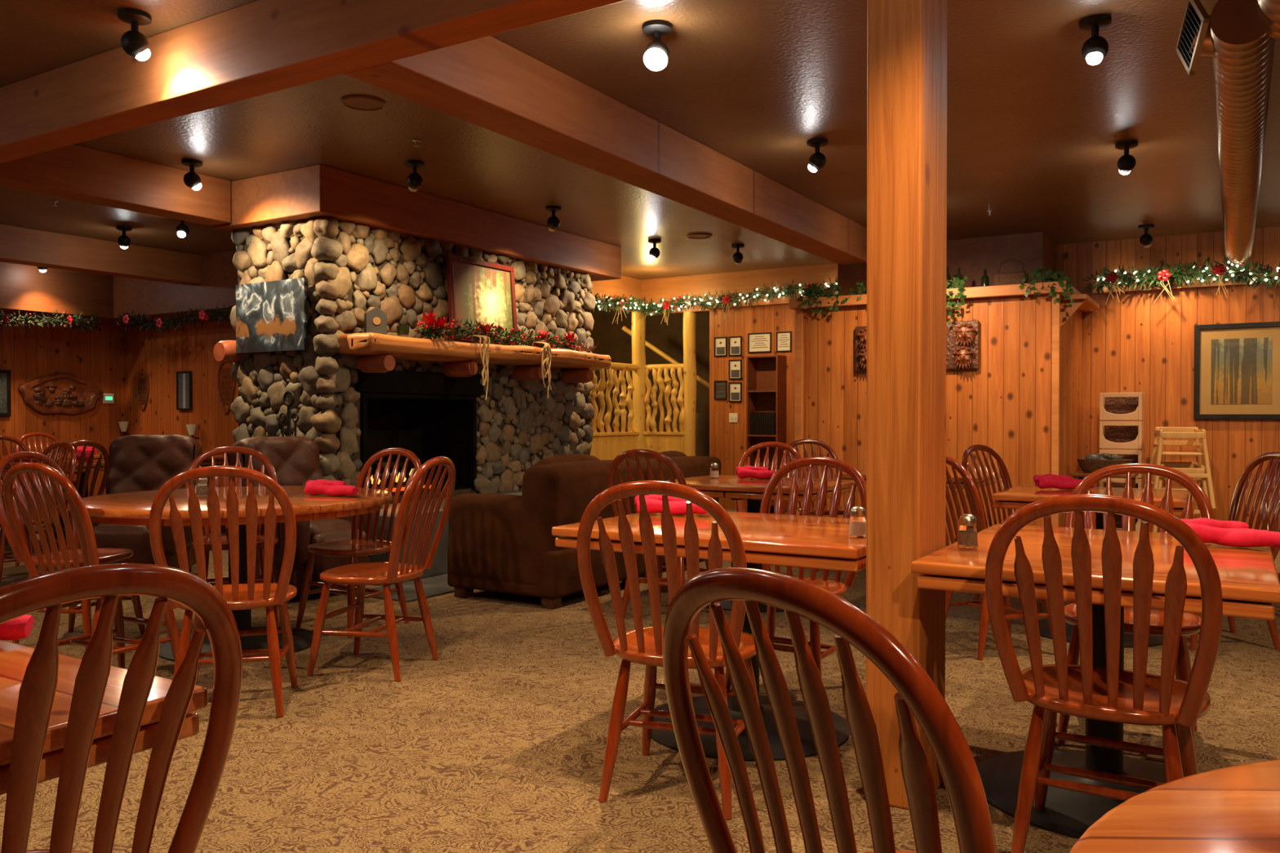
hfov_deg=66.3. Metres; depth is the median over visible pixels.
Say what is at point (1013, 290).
trim
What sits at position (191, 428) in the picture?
wall sconce
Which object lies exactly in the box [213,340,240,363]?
beam
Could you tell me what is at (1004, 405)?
wall partition
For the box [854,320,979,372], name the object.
panel
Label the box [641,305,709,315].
trim
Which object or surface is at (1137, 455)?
seat
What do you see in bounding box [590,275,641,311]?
trim
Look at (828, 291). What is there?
planter
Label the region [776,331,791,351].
framed certificate
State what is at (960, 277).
wine bottle
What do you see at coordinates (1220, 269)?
flower
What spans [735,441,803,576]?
dining chair
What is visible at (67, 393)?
oval sign
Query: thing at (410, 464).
log
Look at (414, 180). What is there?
ceiling spotlight
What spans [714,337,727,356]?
framed certificate
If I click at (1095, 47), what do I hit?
ceiling spotlight
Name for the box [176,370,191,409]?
print
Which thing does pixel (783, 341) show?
print
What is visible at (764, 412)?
binder
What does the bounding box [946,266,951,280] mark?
wine bottle
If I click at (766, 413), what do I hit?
binder
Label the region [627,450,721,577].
loveseat
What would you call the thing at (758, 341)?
print
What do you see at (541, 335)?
flower
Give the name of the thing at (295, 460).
recliner
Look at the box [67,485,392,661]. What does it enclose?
dining table
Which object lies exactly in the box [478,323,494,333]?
flower
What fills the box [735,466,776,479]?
napkin
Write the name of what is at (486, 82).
ceiling beam
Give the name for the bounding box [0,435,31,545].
dining chair
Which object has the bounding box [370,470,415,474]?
log
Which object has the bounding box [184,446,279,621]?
dining chair
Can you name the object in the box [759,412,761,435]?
binder
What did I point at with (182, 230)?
ceiling spotlight
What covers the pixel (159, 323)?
flower
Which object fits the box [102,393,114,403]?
thermostat
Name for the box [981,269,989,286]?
wine bottle
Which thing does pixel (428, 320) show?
flower
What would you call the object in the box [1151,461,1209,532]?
high chair
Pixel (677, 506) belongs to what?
napkin
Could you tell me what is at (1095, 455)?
pile
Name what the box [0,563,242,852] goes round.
dining chair
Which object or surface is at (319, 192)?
hood
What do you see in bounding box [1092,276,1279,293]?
trim
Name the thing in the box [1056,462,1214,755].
dining chair
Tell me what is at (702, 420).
staircase
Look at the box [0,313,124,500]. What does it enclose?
wall
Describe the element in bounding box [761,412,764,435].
binder
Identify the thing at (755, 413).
binder
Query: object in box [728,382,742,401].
framed certificate
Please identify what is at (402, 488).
bed
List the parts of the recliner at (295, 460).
backrest, armrest, seat, rail, armrest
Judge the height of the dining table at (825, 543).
0.780 m
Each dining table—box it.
[0,640,208,795]
[2,459,104,552]
[46,452,104,528]
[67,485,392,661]
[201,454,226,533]
[551,511,866,761]
[665,475,858,612]
[835,469,1001,488]
[911,524,1279,839]
[991,484,1196,648]
[1069,759,1279,852]
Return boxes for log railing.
[590,311,696,460]
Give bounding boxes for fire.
[370,468,412,484]
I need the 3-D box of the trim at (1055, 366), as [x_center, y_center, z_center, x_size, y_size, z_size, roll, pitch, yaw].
[3.763,-0.048,8.865,0.060,2.310,0.060,0,1,31]
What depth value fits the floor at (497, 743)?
3.66 m
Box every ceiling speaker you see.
[340,95,386,111]
[686,233,711,239]
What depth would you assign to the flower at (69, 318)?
11.62 m
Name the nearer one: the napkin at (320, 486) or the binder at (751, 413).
the napkin at (320, 486)
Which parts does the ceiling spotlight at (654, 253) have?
bulb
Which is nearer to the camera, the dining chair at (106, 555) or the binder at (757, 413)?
the dining chair at (106, 555)
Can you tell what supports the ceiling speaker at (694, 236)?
attached to the ceiling
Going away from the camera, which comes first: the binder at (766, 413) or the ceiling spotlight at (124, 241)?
the ceiling spotlight at (124, 241)
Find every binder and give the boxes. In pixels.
[750,412,752,434]
[752,412,754,434]
[754,412,756,434]
[756,412,759,435]
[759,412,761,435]
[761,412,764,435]
[764,412,765,435]
[765,412,768,435]
[768,412,769,435]
[769,412,772,435]
[772,412,775,435]
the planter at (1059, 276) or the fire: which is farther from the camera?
the planter at (1059, 276)
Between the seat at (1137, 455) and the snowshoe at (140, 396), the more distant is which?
the snowshoe at (140, 396)
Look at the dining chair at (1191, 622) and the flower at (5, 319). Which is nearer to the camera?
the dining chair at (1191, 622)
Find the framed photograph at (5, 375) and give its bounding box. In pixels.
[0,369,11,416]
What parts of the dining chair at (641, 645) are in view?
leg, leg, backrest, seat, leg, leg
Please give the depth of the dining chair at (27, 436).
11.37 m
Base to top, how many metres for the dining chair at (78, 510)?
1.015 m
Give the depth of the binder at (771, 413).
12.08 m
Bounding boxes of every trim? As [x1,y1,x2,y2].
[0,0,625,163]
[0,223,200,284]
[0,262,149,323]
[113,249,238,321]
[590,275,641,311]
[640,263,837,308]
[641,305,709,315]
[707,296,821,308]
[789,280,1093,311]
[794,308,803,515]
[1051,293,1060,527]
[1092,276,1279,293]
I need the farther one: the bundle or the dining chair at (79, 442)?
the bundle
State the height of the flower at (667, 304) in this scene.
0.123 m
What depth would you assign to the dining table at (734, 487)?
6.05 m
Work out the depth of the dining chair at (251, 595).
3.85 m
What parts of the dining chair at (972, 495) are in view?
leg, backrest, leg, leg, leg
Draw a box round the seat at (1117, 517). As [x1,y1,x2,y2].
[1115,513,1140,531]
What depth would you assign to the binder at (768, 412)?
12.10 m
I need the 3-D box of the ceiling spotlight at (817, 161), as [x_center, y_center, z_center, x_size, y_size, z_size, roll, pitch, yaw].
[1.193,-1.815,6.582,0.140,0.205,0.140,0,1,31]
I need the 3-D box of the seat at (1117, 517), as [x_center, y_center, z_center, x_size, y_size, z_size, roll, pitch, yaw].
[4.877,0.939,9.918,0.380,0.275,0.340,0,1,31]
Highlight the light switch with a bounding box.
[728,413,737,422]
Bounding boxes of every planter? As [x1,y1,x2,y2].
[822,288,837,297]
[1042,273,1062,281]
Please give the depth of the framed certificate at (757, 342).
12.39 m
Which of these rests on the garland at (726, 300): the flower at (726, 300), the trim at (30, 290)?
the flower at (726, 300)
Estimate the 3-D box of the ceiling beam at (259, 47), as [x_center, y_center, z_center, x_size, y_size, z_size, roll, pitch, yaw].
[-2.270,-1.736,4.815,16.100,0.330,0.200,0,1,31]
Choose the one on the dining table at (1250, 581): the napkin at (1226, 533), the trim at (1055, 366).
the napkin at (1226, 533)
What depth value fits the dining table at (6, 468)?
8.84 m
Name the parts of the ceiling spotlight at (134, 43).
stem, bulb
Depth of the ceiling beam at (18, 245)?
10.19 m
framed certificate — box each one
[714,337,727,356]
[714,380,727,399]
[728,336,742,355]
[728,359,742,379]
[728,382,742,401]
[747,332,771,353]
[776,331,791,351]
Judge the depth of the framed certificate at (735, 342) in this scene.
12.57 m
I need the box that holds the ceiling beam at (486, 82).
[343,35,866,264]
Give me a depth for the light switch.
12.60 m
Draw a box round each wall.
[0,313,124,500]
[124,315,238,487]
[590,306,709,432]
[709,226,1279,532]
[837,231,1056,296]
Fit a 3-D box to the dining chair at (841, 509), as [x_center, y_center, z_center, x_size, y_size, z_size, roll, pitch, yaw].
[1.476,0.613,7.877,0.535,1.015,0.582,0,1,-18]
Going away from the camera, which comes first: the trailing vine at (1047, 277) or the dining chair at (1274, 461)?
the dining chair at (1274, 461)
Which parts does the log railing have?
panel, sill, rail, post, panel, sill, rail, post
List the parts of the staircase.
handrail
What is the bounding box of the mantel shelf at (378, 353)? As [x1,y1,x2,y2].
[337,332,611,382]
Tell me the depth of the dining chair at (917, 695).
1.20 m
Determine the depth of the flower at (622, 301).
12.64 m
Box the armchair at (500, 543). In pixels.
[447,453,645,609]
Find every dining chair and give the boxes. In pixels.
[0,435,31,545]
[0,441,76,586]
[0,451,145,648]
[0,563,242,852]
[3,462,179,668]
[14,440,109,570]
[15,432,75,486]
[148,465,297,717]
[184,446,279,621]
[295,447,422,638]
[306,456,455,681]
[577,480,759,819]
[607,448,708,617]
[662,567,997,852]
[724,457,866,689]
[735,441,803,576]
[782,439,866,572]
[945,454,1053,660]
[961,444,1074,612]
[985,494,1222,852]
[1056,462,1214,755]
[1189,451,1279,650]
[1260,459,1279,581]
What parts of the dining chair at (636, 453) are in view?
leg, backrest, leg, leg, leg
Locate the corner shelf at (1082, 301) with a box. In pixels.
[1060,293,1099,328]
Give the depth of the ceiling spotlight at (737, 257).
10.54 m
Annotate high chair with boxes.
[1149,426,1216,508]
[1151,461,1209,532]
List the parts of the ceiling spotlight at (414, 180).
bulb, stem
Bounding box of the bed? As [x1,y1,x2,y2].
[377,484,431,492]
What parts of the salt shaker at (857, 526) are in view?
glass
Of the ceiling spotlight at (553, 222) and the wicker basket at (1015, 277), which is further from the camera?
the wicker basket at (1015, 277)
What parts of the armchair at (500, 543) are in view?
armrest, seat, backrest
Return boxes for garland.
[0,307,103,333]
[114,302,231,333]
[413,311,581,399]
[591,275,837,324]
[1081,256,1279,304]
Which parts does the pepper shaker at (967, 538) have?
glass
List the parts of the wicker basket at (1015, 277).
basket handle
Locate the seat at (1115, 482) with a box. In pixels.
[1098,477,1143,488]
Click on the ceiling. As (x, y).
(1034, 128)
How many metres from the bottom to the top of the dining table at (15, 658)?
0.780 m
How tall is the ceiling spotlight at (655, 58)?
0.216 m
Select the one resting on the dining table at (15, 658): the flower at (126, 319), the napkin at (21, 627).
the napkin at (21, 627)
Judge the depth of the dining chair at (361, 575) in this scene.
4.58 m
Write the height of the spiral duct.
0.379 m
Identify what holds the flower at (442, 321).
on the garland at (428, 320)
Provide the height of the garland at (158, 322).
0.325 m
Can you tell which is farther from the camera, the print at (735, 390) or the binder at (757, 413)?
the print at (735, 390)
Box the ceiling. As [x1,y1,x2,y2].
[0,0,1279,279]
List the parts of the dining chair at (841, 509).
backrest, seat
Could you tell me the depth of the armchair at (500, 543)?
6.23 m
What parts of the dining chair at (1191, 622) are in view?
leg, seat, backrest, leg, leg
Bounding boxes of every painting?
[235,277,307,353]
[445,253,518,345]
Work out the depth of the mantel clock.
7.52 m
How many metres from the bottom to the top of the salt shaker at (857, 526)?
0.106 m
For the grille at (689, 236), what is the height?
0.005 m
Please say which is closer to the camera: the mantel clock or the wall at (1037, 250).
the mantel clock
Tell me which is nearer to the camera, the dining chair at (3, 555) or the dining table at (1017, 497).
the dining table at (1017, 497)
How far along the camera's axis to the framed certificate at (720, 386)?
12.68 m
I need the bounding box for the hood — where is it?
[213,164,621,281]
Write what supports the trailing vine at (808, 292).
on the trim at (1013, 290)
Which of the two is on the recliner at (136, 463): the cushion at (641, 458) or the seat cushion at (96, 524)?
the seat cushion at (96, 524)
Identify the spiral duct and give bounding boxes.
[1209,0,1279,265]
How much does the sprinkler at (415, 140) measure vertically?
0.040 m
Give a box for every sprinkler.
[49,200,57,206]
[412,138,421,146]
[986,210,993,216]
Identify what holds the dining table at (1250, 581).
on the floor at (497, 743)
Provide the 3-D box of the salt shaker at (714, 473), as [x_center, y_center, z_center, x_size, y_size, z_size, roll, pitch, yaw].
[0.502,0.297,6.603,0.064,0.106,0.061,0,1,31]
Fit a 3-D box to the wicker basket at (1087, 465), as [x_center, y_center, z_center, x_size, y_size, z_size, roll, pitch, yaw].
[4.452,0.378,9.387,0.494,0.135,0.309,0,1,31]
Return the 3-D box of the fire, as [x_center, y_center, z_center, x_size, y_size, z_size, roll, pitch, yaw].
[-2.045,0.413,8.155,0.073,0.111,0.496,0,1,29]
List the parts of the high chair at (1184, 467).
leg, rail, rail, seat, rail, rail, leg, rail, leg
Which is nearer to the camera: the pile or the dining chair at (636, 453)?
the dining chair at (636, 453)
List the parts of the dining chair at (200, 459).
leg, backrest, seat, leg, leg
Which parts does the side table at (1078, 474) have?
leg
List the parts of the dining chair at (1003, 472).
leg, backrest, leg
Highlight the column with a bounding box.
[866,0,947,809]
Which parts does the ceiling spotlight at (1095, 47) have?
bulb, stem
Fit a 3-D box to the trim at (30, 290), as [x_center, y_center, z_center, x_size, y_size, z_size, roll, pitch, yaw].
[-9.255,-1.621,8.244,0.600,0.630,10.500,0,1,31]
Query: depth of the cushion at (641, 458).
7.59 m
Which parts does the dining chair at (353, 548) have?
leg, seat, leg, leg, backrest, leg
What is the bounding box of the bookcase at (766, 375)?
[746,355,786,512]
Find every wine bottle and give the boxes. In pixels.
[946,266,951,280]
[955,267,962,279]
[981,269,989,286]
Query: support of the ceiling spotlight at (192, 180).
attached to the ceiling
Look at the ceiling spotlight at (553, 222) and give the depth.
8.64 m
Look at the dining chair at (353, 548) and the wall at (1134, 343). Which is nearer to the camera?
the dining chair at (353, 548)
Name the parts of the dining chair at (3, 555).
leg, seat, leg, leg, backrest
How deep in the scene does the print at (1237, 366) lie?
9.70 m
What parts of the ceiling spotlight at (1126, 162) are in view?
bulb, stem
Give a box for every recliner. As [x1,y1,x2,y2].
[67,434,204,573]
[226,435,377,602]
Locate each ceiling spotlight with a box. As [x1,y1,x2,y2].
[36,266,47,272]
[115,226,132,248]
[117,8,151,61]
[175,219,189,237]
[181,159,202,190]
[404,160,424,191]
[545,205,561,231]
[642,19,671,71]
[648,239,661,260]
[731,244,744,264]
[807,137,827,172]
[1079,14,1111,65]
[1115,140,1137,174]
[1137,224,1154,248]
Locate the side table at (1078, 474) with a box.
[1071,471,1137,531]
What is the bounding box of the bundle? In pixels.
[572,341,599,351]
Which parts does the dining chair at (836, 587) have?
leg, leg, backrest, leg, seat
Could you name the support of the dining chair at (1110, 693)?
on the floor at (497, 743)
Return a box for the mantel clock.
[364,306,386,334]
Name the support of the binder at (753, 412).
on the bookcase at (766, 375)
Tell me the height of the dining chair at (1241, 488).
1.015 m
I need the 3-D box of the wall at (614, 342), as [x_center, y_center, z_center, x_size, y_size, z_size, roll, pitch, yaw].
[0.845,-0.486,15.340,4.500,3.050,0.100,0,1,31]
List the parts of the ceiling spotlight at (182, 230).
bulb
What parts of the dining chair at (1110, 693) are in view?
leg, leg, backrest, seat, leg, leg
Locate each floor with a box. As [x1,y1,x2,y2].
[0,508,1279,852]
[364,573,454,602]
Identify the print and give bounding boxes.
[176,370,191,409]
[716,342,724,354]
[731,341,739,354]
[731,364,739,377]
[731,386,739,399]
[753,336,768,347]
[778,337,789,346]
[1193,321,1279,419]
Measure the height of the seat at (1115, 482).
0.275 m
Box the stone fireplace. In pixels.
[213,164,621,503]
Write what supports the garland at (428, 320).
on the mantel shelf at (378, 353)
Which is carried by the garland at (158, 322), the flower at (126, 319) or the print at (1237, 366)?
the flower at (126, 319)
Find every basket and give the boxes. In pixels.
[992,257,1028,285]
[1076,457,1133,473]
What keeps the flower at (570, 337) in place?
on the garland at (428, 320)
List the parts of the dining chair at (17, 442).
backrest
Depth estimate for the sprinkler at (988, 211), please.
8.82 m
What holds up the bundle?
on the mantel shelf at (378, 353)
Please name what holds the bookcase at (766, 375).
on the floor at (497, 743)
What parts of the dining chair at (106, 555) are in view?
leg, backrest, leg, seat, leg, leg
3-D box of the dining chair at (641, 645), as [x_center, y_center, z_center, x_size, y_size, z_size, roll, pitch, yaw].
[0.127,0.663,3.135,0.535,1.015,0.582,0,1,19]
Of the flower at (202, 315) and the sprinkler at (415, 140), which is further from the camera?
the flower at (202, 315)
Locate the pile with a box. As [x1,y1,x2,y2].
[1085,453,1122,459]
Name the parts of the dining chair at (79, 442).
leg, backrest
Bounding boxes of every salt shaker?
[709,462,719,478]
[848,506,866,537]
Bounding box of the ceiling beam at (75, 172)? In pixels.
[0,144,231,226]
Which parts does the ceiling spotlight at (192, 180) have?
stem, bulb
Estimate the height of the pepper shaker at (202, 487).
0.106 m
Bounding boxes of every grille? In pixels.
[342,97,383,109]
[688,235,710,238]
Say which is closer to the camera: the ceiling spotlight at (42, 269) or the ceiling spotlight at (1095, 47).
the ceiling spotlight at (1095, 47)
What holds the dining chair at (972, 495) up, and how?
on the floor at (497, 743)
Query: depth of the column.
3.00 m
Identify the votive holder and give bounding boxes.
[396,325,408,336]
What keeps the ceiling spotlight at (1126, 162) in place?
attached to the ceiling
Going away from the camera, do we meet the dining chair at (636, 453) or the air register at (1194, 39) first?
the air register at (1194, 39)
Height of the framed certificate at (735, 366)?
0.250 m
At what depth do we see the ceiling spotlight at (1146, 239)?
9.48 m
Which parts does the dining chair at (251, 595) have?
leg, leg, backrest, seat, leg, leg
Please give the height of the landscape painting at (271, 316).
0.540 m
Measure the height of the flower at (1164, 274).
0.123 m
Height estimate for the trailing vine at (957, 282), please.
0.480 m
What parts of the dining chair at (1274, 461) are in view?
backrest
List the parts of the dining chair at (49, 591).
seat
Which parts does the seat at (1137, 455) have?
panel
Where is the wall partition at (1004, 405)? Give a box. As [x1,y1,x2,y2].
[803,293,1082,542]
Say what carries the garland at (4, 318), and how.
hanging from the wall at (97, 357)
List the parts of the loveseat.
backrest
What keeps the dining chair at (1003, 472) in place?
on the floor at (497, 743)
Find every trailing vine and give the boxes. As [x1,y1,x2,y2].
[796,283,844,315]
[841,281,866,303]
[946,275,967,325]
[1018,266,1075,307]
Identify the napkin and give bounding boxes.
[0,614,34,640]
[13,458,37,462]
[76,445,97,453]
[76,451,90,461]
[303,479,358,496]
[635,494,707,515]
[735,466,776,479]
[1033,474,1094,489]
[1180,517,1279,547]
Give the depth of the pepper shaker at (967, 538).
3.11 m
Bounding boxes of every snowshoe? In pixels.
[136,372,149,410]
[217,362,235,414]
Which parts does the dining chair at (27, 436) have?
backrest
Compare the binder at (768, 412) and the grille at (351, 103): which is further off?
the binder at (768, 412)
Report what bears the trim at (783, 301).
attached to the wall at (1134, 343)
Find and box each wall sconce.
[118,421,129,435]
[186,424,199,439]
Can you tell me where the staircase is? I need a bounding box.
[622,325,709,456]
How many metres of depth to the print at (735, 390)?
12.57 m
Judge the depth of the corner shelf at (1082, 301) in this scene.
9.06 m
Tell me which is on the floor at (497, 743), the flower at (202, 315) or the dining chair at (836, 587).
the dining chair at (836, 587)
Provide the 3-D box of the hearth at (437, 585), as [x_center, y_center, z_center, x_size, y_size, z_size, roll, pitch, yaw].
[-0.659,1.108,8.196,0.530,0.012,4.100,0,1,31]
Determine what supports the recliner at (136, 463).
on the floor at (497, 743)
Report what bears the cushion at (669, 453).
on the loveseat
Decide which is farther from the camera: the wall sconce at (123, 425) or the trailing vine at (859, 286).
the wall sconce at (123, 425)
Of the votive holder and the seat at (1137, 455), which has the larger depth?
the seat at (1137, 455)
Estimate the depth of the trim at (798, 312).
10.12 m
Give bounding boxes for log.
[369,469,430,484]
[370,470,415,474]
[372,461,422,471]
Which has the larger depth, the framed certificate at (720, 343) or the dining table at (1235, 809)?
the framed certificate at (720, 343)
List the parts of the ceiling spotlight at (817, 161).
bulb, stem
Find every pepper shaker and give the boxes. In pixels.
[195,477,208,496]
[957,514,977,548]
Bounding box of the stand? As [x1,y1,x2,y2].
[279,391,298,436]
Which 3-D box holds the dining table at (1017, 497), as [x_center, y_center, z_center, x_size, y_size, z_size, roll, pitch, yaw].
[2.536,0.753,5.430,0.950,0.780,0.900,0,1,31]
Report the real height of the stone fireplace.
3.115 m
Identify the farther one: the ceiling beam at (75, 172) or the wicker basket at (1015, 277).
the wicker basket at (1015, 277)
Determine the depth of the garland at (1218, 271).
9.80 m
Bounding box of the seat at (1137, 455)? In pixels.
[1099,448,1144,478]
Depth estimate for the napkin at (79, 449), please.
10.86 m
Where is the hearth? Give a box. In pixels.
[369,489,522,585]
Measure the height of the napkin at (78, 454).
0.087 m
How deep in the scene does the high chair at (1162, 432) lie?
9.31 m
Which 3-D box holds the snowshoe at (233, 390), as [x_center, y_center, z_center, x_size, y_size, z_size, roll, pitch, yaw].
[-4.980,-0.473,11.786,0.332,0.655,0.031,0,1,31]
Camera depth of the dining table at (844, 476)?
7.06 m
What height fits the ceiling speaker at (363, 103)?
0.013 m
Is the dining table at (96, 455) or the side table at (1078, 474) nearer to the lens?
the side table at (1078, 474)
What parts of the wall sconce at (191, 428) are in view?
lamp shade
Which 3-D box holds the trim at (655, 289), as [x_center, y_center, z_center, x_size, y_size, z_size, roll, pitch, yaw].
[1.343,-1.786,12.489,3.100,0.390,0.029,0,1,31]
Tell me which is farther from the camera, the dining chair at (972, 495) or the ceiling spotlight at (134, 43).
the dining chair at (972, 495)
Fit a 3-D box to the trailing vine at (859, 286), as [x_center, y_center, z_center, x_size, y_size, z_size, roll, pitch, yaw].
[2.376,-1.315,9.788,0.636,0.264,0.443,0,1,31]
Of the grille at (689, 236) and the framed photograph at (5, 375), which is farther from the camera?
the framed photograph at (5, 375)
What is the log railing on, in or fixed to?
on the floor at (497, 743)
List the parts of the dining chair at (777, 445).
backrest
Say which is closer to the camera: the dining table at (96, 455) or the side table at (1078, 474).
the side table at (1078, 474)
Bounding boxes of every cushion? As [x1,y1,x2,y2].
[94,522,148,526]
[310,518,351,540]
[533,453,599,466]
[627,456,653,460]
[659,450,686,457]
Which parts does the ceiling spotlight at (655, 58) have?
bulb, stem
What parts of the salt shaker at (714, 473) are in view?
glass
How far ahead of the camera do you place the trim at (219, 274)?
11.46 m
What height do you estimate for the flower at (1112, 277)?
0.123 m
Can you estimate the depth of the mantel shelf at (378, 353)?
8.28 m
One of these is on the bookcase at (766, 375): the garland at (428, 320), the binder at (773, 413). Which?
the binder at (773, 413)
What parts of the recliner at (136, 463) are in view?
armrest, seat, backrest, armrest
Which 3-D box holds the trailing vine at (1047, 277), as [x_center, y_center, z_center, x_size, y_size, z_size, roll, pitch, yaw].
[3.760,-1.261,8.891,0.466,0.390,0.404,0,1,-32]
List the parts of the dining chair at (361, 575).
leg, leg, seat, leg, backrest, leg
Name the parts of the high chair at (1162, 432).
leg, rail, leg, rail, rail, seat, rail, rail, leg, rail, leg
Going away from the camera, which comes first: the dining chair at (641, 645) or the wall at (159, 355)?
the dining chair at (641, 645)
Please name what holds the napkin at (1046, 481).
on the dining table at (1017, 497)
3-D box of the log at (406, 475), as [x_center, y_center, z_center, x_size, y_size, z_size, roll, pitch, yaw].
[-2.051,0.432,8.334,0.096,0.099,0.712,0,1,30]
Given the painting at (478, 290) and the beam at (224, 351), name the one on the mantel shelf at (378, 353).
the painting at (478, 290)
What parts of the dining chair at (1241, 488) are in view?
leg, leg, backrest, leg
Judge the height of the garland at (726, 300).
0.498 m
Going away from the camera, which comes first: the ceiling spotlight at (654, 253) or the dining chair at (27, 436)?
the ceiling spotlight at (654, 253)
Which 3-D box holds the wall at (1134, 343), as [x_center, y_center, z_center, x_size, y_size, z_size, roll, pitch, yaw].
[4.992,-0.434,10.391,9.470,3.050,0.150,0,1,31]
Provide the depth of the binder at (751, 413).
12.22 m
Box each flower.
[1,314,8,324]
[66,315,73,324]
[123,314,129,324]
[155,317,163,328]
[199,309,206,319]
[416,311,442,329]
[431,316,452,328]
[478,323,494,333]
[532,329,548,340]
[563,331,577,343]
[617,299,624,307]
[662,300,671,310]
[721,294,730,304]
[1106,271,1119,283]
[1157,269,1171,280]
[1213,263,1227,275]
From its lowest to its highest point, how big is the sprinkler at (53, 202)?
0.040 m
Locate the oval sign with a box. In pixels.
[17,373,103,414]
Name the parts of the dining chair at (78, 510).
backrest, leg, seat, leg, leg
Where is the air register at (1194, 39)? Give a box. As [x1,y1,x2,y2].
[1175,0,1215,75]

